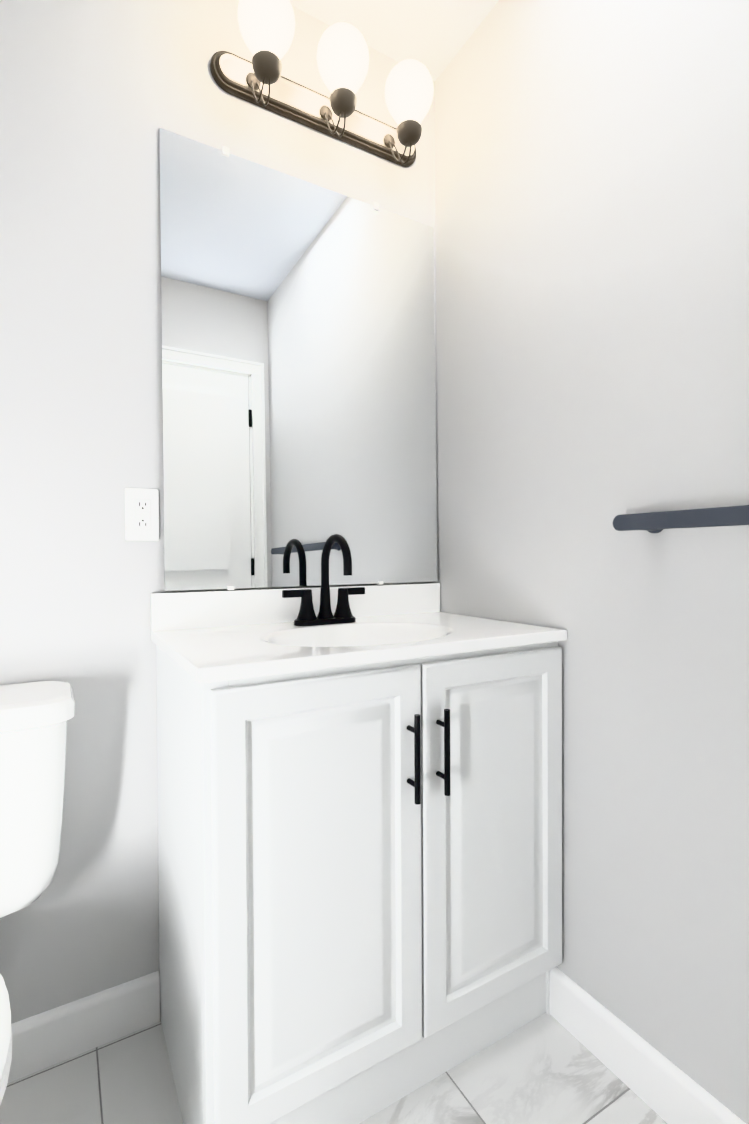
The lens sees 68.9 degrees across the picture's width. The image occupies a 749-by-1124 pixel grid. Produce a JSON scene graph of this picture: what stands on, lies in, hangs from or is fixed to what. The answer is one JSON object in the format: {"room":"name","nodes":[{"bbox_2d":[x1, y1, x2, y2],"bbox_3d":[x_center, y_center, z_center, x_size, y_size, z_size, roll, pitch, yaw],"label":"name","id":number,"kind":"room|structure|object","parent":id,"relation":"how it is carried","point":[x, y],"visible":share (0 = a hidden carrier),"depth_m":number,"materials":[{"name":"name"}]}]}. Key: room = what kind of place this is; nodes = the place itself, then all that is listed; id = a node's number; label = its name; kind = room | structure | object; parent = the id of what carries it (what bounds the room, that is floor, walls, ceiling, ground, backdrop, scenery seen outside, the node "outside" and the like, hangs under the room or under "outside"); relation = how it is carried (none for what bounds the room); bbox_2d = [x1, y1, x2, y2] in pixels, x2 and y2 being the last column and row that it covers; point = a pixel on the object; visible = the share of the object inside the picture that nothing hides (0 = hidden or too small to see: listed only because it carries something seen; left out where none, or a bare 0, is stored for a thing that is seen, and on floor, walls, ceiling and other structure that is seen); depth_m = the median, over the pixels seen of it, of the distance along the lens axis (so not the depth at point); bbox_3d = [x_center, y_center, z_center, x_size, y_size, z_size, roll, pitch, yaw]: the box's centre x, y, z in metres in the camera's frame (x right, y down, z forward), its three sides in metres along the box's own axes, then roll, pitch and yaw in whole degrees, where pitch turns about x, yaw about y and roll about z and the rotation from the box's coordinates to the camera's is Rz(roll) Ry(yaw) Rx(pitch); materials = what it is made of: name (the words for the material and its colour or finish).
{"room":"bathroom","nodes":[
{"label":"bathroom","id":0,"kind":"room"},
{"bbox_2d":[0,0,436,1023],"bbox_3d":[-0.529,-0.184,1.249,1.784,2.412,0.100,-1,1,-30],"label":"wall","id":1,"kind":"structure","parent":0,"point":[96,96],"depth_m":1.16,"materials":[{"name":"grey paint"}]},
{"bbox_2d":[8,971,159,1082],"bbox_3d":[-0.818,0.974,1.026,0.777,0.104,0.015,-1,1,-30],"label":"baseboard","id":2,"kind":"structure","parent":1,"relation":"attached to","point":[40,1041],"depth_m":1.14,"materials":[{"name":"white paint"}]},
{"bbox_2d":[125,488,159,540],"bbox_3d":[-0.509,-0.104,1.198,0.070,0.114,0.009,-1,1,-30],"label":"outlet","id":3,"kind":"object","parent":1,"relation":"attached to","point":[141,514],"visible":1,"depth_m":1.19,"materials":[{"name":"white plastic"}]},
{"bbox_2d":[159,128,436,590],"bbox_3d":[-0.147,-0.456,1.396,0.746,1.040,0.024,-1,1,-30],"label":"mirror","id":4,"kind":"object","parent":1,"relation":"attached to","point":[298,371],"visible":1,"depth_m":1.36,"materials":[{"name":"clear glass"}]},
{"bbox_2d":[210,0,433,166],"bbox_3d":[-0.088,-1.158,1.333,0.575,0.222,0.178,-1,1,-30],"label":"sconce","id":5,"kind":"object","parent":1,"relation":"attached to","point":[267,28],"visible":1,"depth_m":1.30,"materials":[{"name":"white glass"}]},
{"bbox_2d":[0,1012,666,1123],"bbox_3d":[-0.128,1.078,0.582,1.784,0.100,1.677,-1,1,-30],"label":"floor","id":6,"kind":"structure","parent":0,"point":[545,1068],"depth_m":1.06,"materials":[{"name":"tile"}]},
{"bbox_2d":[0,681,74,1104],"bbox_3d":[-0.671,0.636,0.695,0.524,0.787,0.723,-1,1,-30],"label":"toilet","id":7,"kind":"object","parent":6,"relation":"on","point":[35,717],"visible":1,"depth_m":0.93,"materials":[{"name":"ceramic"}]},
{"bbox_2d":[150,534,566,1123],"bbox_3d":[-0.029,0.478,1.192,0.784,1.085,0.505,-1,1,-30],"label":"bathroom vanity","id":8,"kind":"object","parent":6,"relation":"on","point":[360,844],"visible":1,"depth_m":0.98,"materials":[{"name":"white wood"}]},
{"bbox_2d":[289,0,498,80],"bbox_3d":[-0.141,-1.434,0.552,1.784,0.100,1.677,-1,1,-30],"label":"ceiling","id":9,"kind":"structure","parent":0,"point":[433,36],"depth_m":1.41,"materials":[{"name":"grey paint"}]},
{"bbox_2d":[435,0,748,1123],"bbox_3d":[0.594,-0.187,0.988,0.100,2.412,1.677,-1,1,-30],"label":"wall","id":10,"kind":"structure","parent":0,"point":[591,210],"depth_m":1.08,"materials":[{"name":"grey paint"}]},
{"bbox_2d":[550,967,745,1123],"bbox_3d":[0.655,0.969,0.784,0.024,0.104,1.044,-1,1,-30],"label":"baseboard","id":11,"kind":"structure","parent":10,"relation":"attached to","point":[665,1089],"depth_m":1.05,"materials":[{"name":"white paint"}]},
{"bbox_2d":[613,505,748,532],"bbox_3d":[0.644,-0.071,0.745,0.059,0.040,0.684,-1,1,-30],"label":"towel rail","id":12,"kind":"object","parent":10,"relation":"attached to","point":[654,522],"visible":1,"depth_m":0.91,"materials":[{"name":"grey metal"}]}
]}

